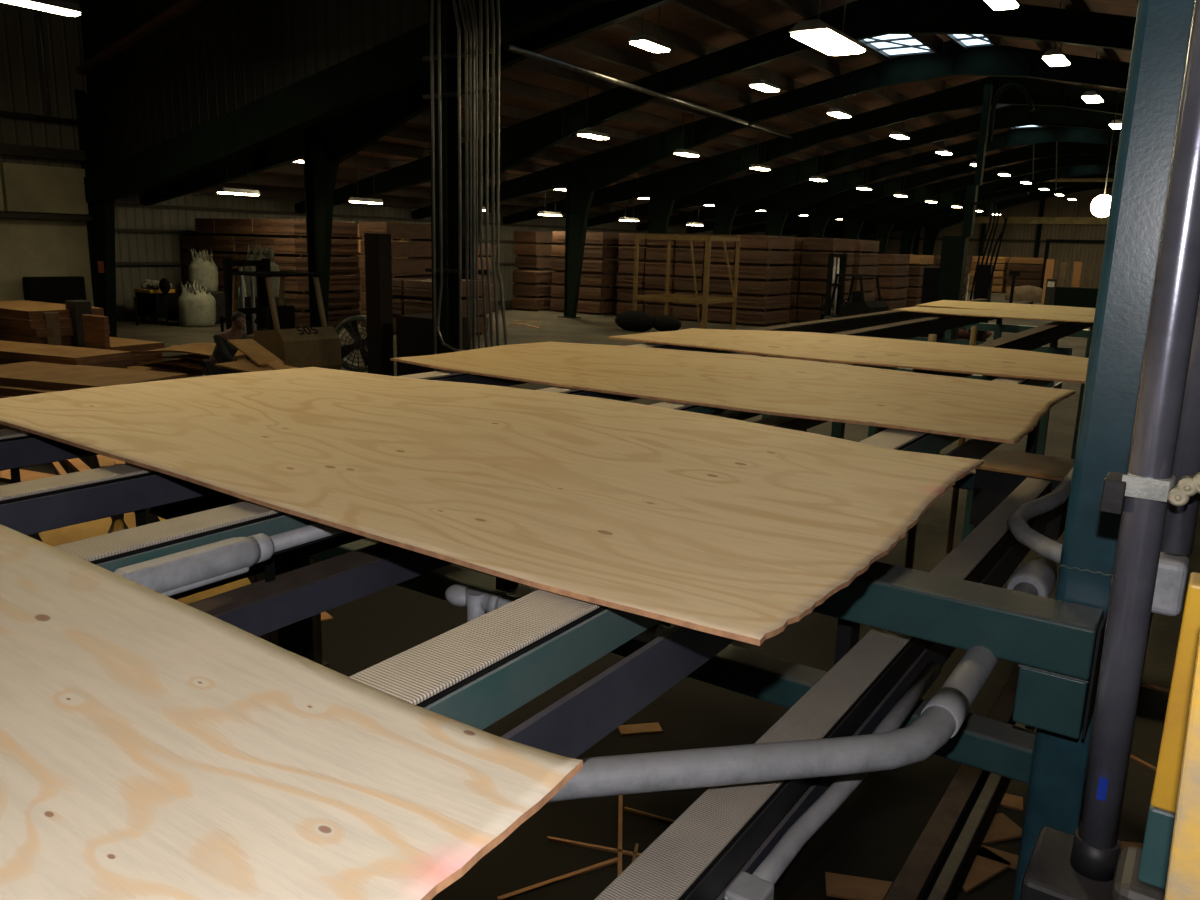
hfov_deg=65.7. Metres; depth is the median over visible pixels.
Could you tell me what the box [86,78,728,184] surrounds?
trim
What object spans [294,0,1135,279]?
roof beam
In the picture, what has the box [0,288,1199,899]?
floor
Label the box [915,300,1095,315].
plywood sheet
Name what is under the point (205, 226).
bundle
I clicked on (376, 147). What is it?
trim
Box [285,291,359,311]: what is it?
bundle
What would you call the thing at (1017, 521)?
conduit
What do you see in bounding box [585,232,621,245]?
bundle
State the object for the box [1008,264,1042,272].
bundle
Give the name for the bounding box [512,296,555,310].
bundle
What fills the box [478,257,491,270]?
bundle
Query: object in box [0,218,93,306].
wall
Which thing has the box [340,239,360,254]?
bundle
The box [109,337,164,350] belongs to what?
sheet
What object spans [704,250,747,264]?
bundle
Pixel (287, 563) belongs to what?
shelf
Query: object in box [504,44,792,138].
pipe
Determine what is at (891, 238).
trim
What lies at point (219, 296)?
stand
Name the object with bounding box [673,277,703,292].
bundle
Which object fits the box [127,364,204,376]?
sheet
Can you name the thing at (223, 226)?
bundle
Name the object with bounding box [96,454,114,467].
thrown slat
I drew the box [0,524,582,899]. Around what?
plywood sheet
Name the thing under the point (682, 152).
lamp
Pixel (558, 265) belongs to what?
bundle
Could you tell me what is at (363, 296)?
bundle
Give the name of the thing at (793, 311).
bundle
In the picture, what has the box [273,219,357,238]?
bundle
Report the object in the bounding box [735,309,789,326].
bundle
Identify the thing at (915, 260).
bundle
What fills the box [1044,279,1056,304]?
panel
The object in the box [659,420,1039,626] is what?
support
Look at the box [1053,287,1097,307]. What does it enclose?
bench
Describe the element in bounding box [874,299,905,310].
bundle
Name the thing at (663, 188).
roof beam
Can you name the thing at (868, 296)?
bundle
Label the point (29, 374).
sheet
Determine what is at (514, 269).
bundle
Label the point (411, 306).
bundle
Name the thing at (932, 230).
roof beam
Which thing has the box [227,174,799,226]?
trim
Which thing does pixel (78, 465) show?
thrown slat
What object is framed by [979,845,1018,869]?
scrap
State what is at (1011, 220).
trim
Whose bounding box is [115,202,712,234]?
trim
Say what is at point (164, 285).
sign
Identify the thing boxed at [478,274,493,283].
bundle
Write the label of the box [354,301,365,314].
bundle
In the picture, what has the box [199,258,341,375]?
forklift
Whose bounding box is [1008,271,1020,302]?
sign stand
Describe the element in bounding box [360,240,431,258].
bundle
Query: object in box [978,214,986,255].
trim
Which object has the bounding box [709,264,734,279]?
bundle
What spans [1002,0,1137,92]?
ceiling
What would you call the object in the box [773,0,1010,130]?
trim
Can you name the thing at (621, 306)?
bundle
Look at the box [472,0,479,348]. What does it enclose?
conduit
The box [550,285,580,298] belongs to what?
bundle
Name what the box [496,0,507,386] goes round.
conduit
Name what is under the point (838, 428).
trestle
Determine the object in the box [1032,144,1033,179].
hanging rod
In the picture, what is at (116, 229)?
trim
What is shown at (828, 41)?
diffuser
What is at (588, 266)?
bundle
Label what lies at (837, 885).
scrap
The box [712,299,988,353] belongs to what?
beam
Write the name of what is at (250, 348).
board
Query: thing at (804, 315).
bundle
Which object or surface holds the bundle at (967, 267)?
on the bundle at (965, 278)
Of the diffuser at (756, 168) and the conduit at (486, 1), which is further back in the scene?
the diffuser at (756, 168)
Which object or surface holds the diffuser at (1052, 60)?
attached to the lamp at (1054, 57)
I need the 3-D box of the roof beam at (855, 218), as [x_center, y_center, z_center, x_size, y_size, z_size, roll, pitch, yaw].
[23.909,-13.097,54.777,35.974,8.914,0.500,10,15,33]
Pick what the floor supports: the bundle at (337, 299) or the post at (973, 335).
the post at (973, 335)
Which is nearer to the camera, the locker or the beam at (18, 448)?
the beam at (18, 448)
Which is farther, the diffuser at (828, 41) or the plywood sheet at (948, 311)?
the diffuser at (828, 41)
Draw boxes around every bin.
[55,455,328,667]
[134,279,180,323]
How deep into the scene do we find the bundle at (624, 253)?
37.25 m
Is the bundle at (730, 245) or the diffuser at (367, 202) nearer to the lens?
the diffuser at (367, 202)
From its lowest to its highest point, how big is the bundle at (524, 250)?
0.535 m
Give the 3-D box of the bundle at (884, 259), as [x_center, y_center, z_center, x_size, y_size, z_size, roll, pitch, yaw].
[14.248,-9.351,45.716,1.265,0.535,2.482,10,15,33]
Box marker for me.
[962,274,969,299]
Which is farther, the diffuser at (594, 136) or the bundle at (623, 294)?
the bundle at (623, 294)
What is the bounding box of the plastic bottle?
[107,514,128,533]
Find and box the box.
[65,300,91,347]
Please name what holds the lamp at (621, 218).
hanging from the ceiling at (770, 15)
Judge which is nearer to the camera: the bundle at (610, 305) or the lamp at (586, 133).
the lamp at (586, 133)
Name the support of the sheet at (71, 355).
on the sheet at (123, 362)
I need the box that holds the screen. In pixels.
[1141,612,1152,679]
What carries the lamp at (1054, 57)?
hanging from the ceiling at (1117, 7)
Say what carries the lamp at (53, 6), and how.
hanging from the ceiling at (770, 15)
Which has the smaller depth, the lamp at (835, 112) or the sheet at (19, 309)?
the sheet at (19, 309)
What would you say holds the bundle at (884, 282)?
on the bundle at (896, 293)
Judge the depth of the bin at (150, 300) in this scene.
29.14 m
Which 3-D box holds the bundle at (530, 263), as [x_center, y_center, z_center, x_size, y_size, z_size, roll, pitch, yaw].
[-2.590,-8.409,41.891,1.266,0.535,2.483,10,15,33]
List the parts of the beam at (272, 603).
return rail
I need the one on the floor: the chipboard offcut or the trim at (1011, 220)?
the chipboard offcut
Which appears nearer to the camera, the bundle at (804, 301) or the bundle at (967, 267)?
the bundle at (804, 301)
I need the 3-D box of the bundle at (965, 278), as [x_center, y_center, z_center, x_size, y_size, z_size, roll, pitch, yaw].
[19.254,-9.260,51.074,1.266,0.535,2.483,10,15,33]
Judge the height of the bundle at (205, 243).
0.535 m
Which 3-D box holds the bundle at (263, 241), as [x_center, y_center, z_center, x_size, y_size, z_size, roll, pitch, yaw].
[-9.673,-6.480,29.673,1.030,0.535,2.486,10,15,33]
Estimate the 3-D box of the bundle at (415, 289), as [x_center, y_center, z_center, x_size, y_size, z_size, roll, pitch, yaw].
[-4.590,-4.829,27.964,1.266,0.535,2.483,10,15,33]
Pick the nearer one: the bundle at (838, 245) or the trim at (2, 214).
the trim at (2, 214)
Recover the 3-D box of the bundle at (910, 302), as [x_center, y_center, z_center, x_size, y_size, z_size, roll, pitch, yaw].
[16.379,-7.750,48.998,1.266,0.535,2.483,10,15,33]
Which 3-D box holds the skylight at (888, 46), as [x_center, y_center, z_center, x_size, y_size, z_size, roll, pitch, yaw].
[8.379,-11.558,26.140,1.560,0.400,3.350,10,15,33]
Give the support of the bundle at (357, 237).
on the bundle at (359, 249)
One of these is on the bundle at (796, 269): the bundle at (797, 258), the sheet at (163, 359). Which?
the bundle at (797, 258)
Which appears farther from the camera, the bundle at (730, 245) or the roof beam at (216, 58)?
the bundle at (730, 245)
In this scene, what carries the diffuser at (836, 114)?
attached to the lamp at (835, 112)
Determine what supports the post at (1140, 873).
on the floor
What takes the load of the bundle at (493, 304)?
on the floor
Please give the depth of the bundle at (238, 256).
29.47 m
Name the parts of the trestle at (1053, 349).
leg, stub post, leg, stub post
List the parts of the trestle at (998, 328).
leg, leg, stub post, leg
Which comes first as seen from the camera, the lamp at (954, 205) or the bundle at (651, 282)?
the bundle at (651, 282)
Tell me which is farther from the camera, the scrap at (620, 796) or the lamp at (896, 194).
the lamp at (896, 194)
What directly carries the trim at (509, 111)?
attached to the ceiling at (770, 15)
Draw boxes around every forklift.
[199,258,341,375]
[820,253,888,319]
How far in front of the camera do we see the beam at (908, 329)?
9.23 m
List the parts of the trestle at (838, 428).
leg, leg, leg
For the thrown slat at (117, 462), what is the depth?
4.22 m
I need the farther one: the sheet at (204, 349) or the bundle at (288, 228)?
the bundle at (288, 228)
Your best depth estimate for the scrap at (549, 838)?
4.42 m
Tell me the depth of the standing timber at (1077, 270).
56.92 m
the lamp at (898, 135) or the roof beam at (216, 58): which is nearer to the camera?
the roof beam at (216, 58)
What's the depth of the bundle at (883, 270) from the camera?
44.93 m
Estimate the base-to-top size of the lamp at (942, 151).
1.376 m
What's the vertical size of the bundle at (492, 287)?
0.535 m
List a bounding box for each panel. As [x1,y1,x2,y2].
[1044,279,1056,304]
[1164,632,1199,899]
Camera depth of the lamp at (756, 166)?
36.18 m
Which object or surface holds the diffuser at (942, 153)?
attached to the lamp at (942, 151)
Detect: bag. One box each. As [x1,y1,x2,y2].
[177,280,215,326]
[188,249,218,291]
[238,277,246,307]
[244,244,279,296]
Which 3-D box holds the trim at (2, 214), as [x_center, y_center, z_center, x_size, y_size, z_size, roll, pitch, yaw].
[-16.376,-3.800,13.900,0.300,0.110,17.300,10,15,33]
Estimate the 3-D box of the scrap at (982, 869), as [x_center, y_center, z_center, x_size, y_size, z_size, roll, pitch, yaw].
[1.750,1.954,4.339,0.350,0.012,0.150,-7,15,-34]
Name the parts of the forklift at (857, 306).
seat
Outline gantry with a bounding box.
[1040,239,1104,288]
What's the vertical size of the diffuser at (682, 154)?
0.030 m
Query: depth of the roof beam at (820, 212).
51.83 m
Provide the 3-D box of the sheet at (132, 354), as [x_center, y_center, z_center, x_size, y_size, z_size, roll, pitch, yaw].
[-8.562,-1.752,16.248,1.465,0.090,1.052,9,14,29]
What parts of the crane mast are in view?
hose arm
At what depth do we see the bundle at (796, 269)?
36.70 m
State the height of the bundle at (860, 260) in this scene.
0.535 m
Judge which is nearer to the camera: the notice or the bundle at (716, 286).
the notice
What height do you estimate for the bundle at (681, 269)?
0.535 m
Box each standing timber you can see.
[1041,259,1054,303]
[1056,262,1067,286]
[1071,262,1082,286]
[1083,265,1093,287]
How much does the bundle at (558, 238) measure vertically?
0.535 m
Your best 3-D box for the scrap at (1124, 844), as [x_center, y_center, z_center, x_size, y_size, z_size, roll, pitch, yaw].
[2.675,1.940,4.522,0.340,0.012,0.070,3,12,5]
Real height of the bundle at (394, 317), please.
0.535 m
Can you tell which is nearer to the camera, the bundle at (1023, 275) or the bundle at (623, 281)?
the bundle at (623, 281)
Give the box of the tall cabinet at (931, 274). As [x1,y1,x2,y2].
[918,267,939,336]
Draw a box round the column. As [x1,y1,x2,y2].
[422,0,492,370]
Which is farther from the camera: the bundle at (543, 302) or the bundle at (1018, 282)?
the bundle at (1018, 282)
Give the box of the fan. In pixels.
[335,315,367,371]
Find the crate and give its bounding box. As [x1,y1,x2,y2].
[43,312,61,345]
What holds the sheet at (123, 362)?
on the sheet
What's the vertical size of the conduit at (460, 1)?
7.104 m
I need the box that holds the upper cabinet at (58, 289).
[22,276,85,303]
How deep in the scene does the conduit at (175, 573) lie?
1.70 m
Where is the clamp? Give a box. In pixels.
[1100,471,1199,514]
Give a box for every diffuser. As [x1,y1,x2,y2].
[217,192,258,195]
[349,201,381,203]
[578,134,608,139]
[630,40,669,52]
[674,153,698,156]
[750,84,779,91]
[750,167,769,170]
[791,29,864,55]
[810,179,825,181]
[827,112,850,117]
[890,135,908,138]
[936,152,951,154]
[1042,55,1069,65]
[1082,96,1102,102]
[1109,124,1120,128]
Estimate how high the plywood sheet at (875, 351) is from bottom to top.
0.049 m
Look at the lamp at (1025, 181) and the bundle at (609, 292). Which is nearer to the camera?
the bundle at (609, 292)
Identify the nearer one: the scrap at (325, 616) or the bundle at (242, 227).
the scrap at (325, 616)
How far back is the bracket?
4.50 m
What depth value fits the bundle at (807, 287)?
36.48 m
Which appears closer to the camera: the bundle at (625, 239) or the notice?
the notice
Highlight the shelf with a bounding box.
[172,562,289,599]
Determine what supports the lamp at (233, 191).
hanging from the ceiling at (770, 15)
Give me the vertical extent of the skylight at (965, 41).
0.400 m
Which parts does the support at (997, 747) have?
leg, stub post, stub post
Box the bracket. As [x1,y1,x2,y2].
[969,469,1068,539]
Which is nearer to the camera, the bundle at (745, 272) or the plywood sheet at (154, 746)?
the plywood sheet at (154, 746)
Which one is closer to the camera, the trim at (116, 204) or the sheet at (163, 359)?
the sheet at (163, 359)
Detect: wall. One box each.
[0,0,86,215]
[0,162,88,213]
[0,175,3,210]
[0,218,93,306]
[115,193,836,319]
[858,188,1111,289]
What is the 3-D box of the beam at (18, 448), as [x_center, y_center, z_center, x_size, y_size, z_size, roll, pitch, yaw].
[-0.889,-0.085,3.503,0.191,0.319,6.500,10,15,33]
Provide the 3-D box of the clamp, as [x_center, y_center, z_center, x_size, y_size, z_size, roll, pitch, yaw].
[0.888,0.065,1.484,0.146,0.082,0.084,10,15,33]
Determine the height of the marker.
1.800 m
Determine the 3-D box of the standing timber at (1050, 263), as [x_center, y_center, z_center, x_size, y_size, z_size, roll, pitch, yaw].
[27.526,-10.340,57.123,0.440,2.700,0.250,10,15,33]
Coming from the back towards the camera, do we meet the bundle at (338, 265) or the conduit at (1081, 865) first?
the bundle at (338, 265)
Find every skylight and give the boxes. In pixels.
[858,34,942,58]
[944,34,1000,49]
[1010,125,1046,129]
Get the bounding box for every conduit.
[114,409,743,596]
[430,0,436,370]
[436,0,464,351]
[445,584,662,642]
[453,0,461,349]
[459,0,472,348]
[464,0,471,349]
[467,0,475,348]
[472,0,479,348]
[479,0,487,347]
[485,0,493,346]
[491,0,498,345]
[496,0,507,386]
[547,556,1056,802]
[724,661,940,899]
[1007,467,1072,563]
[1019,0,1199,899]
[1111,296,1199,615]
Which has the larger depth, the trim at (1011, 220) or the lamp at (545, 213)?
the trim at (1011, 220)
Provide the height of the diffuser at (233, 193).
0.030 m
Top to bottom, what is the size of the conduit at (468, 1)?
7.103 m
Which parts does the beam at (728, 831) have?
return rail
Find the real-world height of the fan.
1.380 m
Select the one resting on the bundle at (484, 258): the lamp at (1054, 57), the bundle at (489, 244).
the bundle at (489, 244)
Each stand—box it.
[180,291,225,323]
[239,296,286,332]
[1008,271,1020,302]
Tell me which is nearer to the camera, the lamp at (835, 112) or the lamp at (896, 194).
the lamp at (835, 112)
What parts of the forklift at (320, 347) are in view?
seat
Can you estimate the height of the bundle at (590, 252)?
0.535 m
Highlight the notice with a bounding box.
[98,261,104,272]
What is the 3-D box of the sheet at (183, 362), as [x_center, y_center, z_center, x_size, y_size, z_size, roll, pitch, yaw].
[-6.955,-1.503,15.894,1.629,0.160,1.030,8,14,26]
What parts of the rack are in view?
rail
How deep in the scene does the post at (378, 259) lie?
15.74 m
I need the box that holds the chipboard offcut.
[82,314,109,349]
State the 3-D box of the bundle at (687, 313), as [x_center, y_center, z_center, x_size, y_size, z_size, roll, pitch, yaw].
[4.016,-5.492,37.195,1.266,0.535,2.483,10,15,33]
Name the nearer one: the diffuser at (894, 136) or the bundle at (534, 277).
the diffuser at (894, 136)
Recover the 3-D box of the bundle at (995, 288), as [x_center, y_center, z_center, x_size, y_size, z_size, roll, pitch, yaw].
[30.642,-12.777,73.605,2.490,0.535,1.267,10,15,33]
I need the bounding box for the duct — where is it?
[1015,176,1112,181]
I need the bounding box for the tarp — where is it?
[1005,286,1042,301]
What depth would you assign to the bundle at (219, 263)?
29.94 m
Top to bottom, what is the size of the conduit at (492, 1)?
7.101 m
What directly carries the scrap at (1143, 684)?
on the floor
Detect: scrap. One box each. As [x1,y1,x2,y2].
[321,611,332,621]
[497,857,617,899]
[547,836,641,856]
[618,722,662,735]
[618,795,622,875]
[624,807,674,822]
[632,844,638,861]
[825,872,891,899]
[961,847,1009,892]
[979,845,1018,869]
[982,813,1021,844]
[999,793,1022,810]
[1120,841,1142,850]
[1130,755,1156,771]
[1140,682,1169,693]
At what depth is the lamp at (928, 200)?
55.88 m
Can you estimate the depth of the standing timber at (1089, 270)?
56.95 m
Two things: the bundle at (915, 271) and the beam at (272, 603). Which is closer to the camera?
the beam at (272, 603)
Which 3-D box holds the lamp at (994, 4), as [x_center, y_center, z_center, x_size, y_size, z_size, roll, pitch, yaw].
[6.978,-8.430,16.045,0.420,1.304,1.150,10,15,33]
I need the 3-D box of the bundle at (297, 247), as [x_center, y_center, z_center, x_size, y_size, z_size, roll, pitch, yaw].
[-8.862,-6.334,29.112,1.026,0.535,2.483,10,15,33]
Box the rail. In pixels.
[927,722,1034,899]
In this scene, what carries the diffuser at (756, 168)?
attached to the lamp at (756, 166)
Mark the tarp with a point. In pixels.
(1021, 293)
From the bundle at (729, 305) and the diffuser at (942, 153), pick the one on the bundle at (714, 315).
the bundle at (729, 305)
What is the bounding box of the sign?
[159,278,169,324]
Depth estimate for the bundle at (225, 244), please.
29.71 m
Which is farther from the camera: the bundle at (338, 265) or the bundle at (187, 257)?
the bundle at (187, 257)
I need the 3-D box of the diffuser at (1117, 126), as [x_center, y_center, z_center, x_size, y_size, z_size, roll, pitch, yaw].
[17.272,-10.789,31.003,0.420,0.030,1.150,10,15,33]
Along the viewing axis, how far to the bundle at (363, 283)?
29.07 m
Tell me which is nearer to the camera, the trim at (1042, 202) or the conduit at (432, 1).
the conduit at (432, 1)
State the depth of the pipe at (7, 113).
19.68 m
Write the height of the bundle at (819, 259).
0.535 m
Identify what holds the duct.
attached to the ceiling at (770, 15)
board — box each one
[27,508,250,604]
[215,359,297,371]
[228,339,284,364]
[266,360,288,369]
[978,449,1073,480]
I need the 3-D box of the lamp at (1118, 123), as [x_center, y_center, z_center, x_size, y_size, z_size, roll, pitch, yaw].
[17.290,-11.411,30.866,0.420,1.304,1.150,10,15,33]
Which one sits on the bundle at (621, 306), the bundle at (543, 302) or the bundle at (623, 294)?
the bundle at (623, 294)
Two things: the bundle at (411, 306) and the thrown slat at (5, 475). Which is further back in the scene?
the bundle at (411, 306)
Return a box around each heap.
[615,310,680,331]
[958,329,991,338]
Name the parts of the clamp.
knob, knob, knob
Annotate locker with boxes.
[396,313,472,375]
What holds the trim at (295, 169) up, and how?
attached to the ceiling at (770, 15)
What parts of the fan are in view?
blade, blade, motor, blade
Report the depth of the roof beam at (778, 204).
46.68 m
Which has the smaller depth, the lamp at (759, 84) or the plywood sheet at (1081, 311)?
the plywood sheet at (1081, 311)
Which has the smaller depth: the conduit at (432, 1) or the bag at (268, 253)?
the conduit at (432, 1)
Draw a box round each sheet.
[0,300,103,319]
[0,316,108,328]
[0,325,109,337]
[0,333,70,343]
[0,340,130,364]
[0,358,131,367]
[0,361,186,390]
[0,367,983,645]
[0,385,57,396]
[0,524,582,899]
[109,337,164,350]
[127,358,164,366]
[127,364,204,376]
[130,343,244,357]
[131,348,163,355]
[131,353,161,361]
[134,358,204,370]
[156,354,246,361]
[390,342,1075,443]
[607,328,1088,383]
[892,307,1093,322]
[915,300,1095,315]
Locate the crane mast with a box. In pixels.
[933,83,1034,341]
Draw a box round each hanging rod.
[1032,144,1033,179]
[1055,141,1057,189]
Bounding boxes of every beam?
[0,343,721,519]
[0,353,809,597]
[54,362,896,636]
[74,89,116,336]
[80,0,476,162]
[139,0,675,326]
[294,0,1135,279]
[350,377,1061,758]
[411,40,1129,317]
[503,76,1125,247]
[587,105,1122,249]
[594,477,1051,899]
[636,126,1119,265]
[687,141,1117,237]
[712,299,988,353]
[731,154,1116,239]
[810,301,1033,360]
[826,180,1113,286]
[883,663,1019,899]
[912,321,1092,377]
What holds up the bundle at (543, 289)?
on the bundle at (543, 302)
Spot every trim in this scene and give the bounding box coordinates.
[0,143,85,161]
[0,212,91,220]
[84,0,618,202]
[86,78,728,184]
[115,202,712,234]
[115,228,516,242]
[116,262,514,264]
[193,184,864,236]
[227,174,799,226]
[262,163,751,215]
[339,155,607,187]
[361,142,635,183]
[409,111,806,185]
[461,96,871,184]
[475,76,928,186]
[513,57,1026,203]
[558,37,1046,198]
[613,16,1067,194]
[670,0,1088,190]
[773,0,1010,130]
[858,237,1102,243]
[913,227,920,254]
[961,216,1107,224]
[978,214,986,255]
[1000,37,1048,80]
[1015,0,1093,87]
[1033,199,1044,257]
[1060,0,1125,91]
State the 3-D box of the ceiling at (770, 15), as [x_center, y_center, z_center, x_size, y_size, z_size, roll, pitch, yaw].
[11.821,-14.597,48.970,22.300,5.071,74.600,10,15,33]
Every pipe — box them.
[0,110,82,123]
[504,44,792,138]
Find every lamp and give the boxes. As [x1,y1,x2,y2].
[0,0,81,16]
[216,156,259,195]
[348,153,383,203]
[538,190,561,215]
[577,86,609,139]
[619,201,638,221]
[628,7,670,52]
[673,112,699,156]
[687,207,702,225]
[749,62,779,91]
[749,132,770,170]
[789,0,866,55]
[809,148,826,181]
[827,98,851,117]
[856,162,870,189]
[890,122,908,138]
[894,175,906,196]
[925,182,936,202]
[936,140,951,154]
[951,192,961,207]
[984,0,1018,9]
[998,167,1009,175]
[1021,176,1030,183]
[1042,1,1070,65]
[1082,53,1102,102]
[1091,89,1119,216]
[1109,90,1124,128]
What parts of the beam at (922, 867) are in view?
rail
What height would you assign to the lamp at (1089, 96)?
1.304 m
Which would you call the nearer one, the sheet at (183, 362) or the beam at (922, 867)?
the beam at (922, 867)
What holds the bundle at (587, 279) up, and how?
on the bundle at (609, 292)
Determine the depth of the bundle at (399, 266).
29.07 m
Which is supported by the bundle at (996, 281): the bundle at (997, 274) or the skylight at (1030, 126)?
the bundle at (997, 274)
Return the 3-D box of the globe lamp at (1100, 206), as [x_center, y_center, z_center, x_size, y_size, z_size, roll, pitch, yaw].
[16.274,-9.612,29.616,0.720,4.287,0.720,10,15,33]
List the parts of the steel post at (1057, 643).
arm, plate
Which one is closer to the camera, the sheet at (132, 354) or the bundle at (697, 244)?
the sheet at (132, 354)
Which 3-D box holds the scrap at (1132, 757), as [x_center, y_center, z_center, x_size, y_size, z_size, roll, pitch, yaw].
[3.124,1.795,5.234,0.030,0.012,0.300,-5,14,-27]
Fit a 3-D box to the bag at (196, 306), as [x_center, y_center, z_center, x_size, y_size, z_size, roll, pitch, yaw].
[-12.496,-4.558,28.806,1.081,1.427,1.092,-2,13,-15]
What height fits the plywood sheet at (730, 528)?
0.072 m
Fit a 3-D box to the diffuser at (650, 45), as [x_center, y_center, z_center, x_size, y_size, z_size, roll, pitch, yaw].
[1.101,-8.854,20.419,0.420,0.030,1.150,10,15,33]
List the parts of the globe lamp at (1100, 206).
globe, cord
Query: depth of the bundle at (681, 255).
35.73 m
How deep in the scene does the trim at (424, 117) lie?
33.33 m
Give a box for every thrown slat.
[0,469,56,483]
[51,461,66,474]
[64,458,90,471]
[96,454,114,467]
[113,459,124,464]
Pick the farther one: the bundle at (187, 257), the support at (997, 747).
the bundle at (187, 257)
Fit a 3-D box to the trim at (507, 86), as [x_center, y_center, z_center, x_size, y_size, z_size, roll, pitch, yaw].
[13.271,-14.514,48.163,0.180,0.330,74.300,10,15,33]
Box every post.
[364,233,393,375]
[812,0,1194,899]
[905,334,936,568]
[946,326,977,552]
[1109,572,1199,899]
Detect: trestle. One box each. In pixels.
[762,360,1000,539]
[868,331,1071,454]
[935,318,1092,458]
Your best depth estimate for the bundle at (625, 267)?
37.37 m
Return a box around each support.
[275,539,1035,782]
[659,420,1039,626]
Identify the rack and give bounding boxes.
[632,235,739,329]
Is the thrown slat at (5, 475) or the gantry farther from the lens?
the gantry
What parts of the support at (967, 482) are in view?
leg, stub post, stub post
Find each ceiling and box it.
[76,0,1039,227]
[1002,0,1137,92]
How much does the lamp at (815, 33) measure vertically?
3.085 m
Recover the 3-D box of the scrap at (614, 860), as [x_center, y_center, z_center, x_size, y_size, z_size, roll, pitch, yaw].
[-0.180,1.933,4.192,0.600,0.012,0.020,-5,14,-28]
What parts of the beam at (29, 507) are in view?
return rail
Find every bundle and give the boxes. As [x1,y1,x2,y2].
[181,235,236,251]
[182,252,209,265]
[194,218,220,235]
[197,236,271,252]
[208,253,229,269]
[213,236,270,253]
[214,218,238,235]
[215,254,251,270]
[218,271,238,288]
[231,219,306,237]
[234,237,306,254]
[235,254,306,270]
[252,219,278,236]
[253,237,304,255]
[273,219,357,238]
[273,238,358,256]
[274,256,358,274]
[279,274,360,293]
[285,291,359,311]
[295,308,360,327]
[336,255,407,269]
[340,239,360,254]
[352,224,403,240]
[353,270,408,284]
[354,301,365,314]
[355,286,365,300]
[358,222,430,240]
[359,276,431,291]
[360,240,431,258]
[360,258,431,276]
[360,294,365,309]
[360,312,366,328]
[392,277,431,297]
[392,297,409,315]
[393,316,395,334]
[402,279,487,299]
[402,297,488,316]
[476,316,488,334]
[478,243,495,256]
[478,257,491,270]
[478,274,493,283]
[485,286,493,298]
[491,300,494,311]
[512,270,553,284]
[512,283,554,297]
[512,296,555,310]
[513,231,554,244]
[514,244,553,256]
[514,257,562,269]
[514,269,553,270]
[550,245,564,258]
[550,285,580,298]
[550,298,578,311]
[551,259,589,271]
[551,272,564,284]
[552,231,564,244]
[577,299,619,314]
[578,286,619,301]
[580,273,623,287]
[582,260,621,273]
[583,246,620,259]
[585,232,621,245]
[616,274,647,289]
[616,288,646,302]
[616,302,646,313]
[617,247,648,260]
[618,233,648,246]
[618,261,648,275]
[643,290,679,304]
[644,262,677,276]
[644,275,676,290]
[644,304,675,317]
[646,233,677,247]
[646,248,677,262]
[671,306,701,321]
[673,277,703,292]
[674,263,703,277]
[674,292,702,306]
[675,234,705,248]
[675,249,712,263]
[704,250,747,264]
[706,234,737,249]
[707,308,736,323]
[708,293,732,308]
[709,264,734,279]
[709,279,733,293]
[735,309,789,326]
[736,294,790,311]
[737,280,790,296]
[738,235,794,250]
[738,265,792,280]
[739,250,793,265]
[771,265,803,279]
[782,251,803,265]
[782,279,805,293]
[787,307,799,321]
[788,292,803,307]
[792,237,804,251]
[797,308,833,321]
[798,295,847,309]
[799,266,852,280]
[799,280,850,295]
[801,252,853,266]
[803,238,855,252]
[836,266,877,279]
[844,292,874,301]
[849,279,875,291]
[851,253,878,266]
[852,240,878,253]
[869,265,908,276]
[869,277,908,288]
[873,288,906,300]
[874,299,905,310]
[878,254,909,265]
[896,265,932,276]
[902,254,933,265]
[904,297,920,307]
[906,287,921,298]
[907,276,922,287]
[935,255,969,265]
[935,266,968,275]
[964,277,967,285]
[969,284,1005,292]
[970,270,1006,277]
[970,277,1005,285]
[971,263,1007,270]
[972,256,1008,263]
[1006,279,1040,286]
[1006,286,1039,292]
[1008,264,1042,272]
[1008,272,1041,279]
[1009,257,1043,264]
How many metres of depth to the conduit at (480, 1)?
12.48 m
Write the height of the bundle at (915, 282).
0.535 m
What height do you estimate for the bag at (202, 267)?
1.352 m
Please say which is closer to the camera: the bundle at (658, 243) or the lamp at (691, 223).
the bundle at (658, 243)
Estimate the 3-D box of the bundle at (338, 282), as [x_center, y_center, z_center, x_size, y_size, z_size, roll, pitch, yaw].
[-8.861,-5.256,29.364,1.023,0.535,2.481,10,15,33]
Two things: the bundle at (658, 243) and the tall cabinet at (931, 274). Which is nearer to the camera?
the tall cabinet at (931, 274)
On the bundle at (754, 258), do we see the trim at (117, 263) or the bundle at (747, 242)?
the bundle at (747, 242)
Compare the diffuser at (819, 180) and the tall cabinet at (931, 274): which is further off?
the diffuser at (819, 180)
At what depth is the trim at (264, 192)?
37.93 m
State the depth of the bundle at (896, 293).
45.14 m
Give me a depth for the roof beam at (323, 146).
24.94 m
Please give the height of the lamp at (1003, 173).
1.376 m
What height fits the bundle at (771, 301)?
0.535 m
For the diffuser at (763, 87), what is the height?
0.030 m

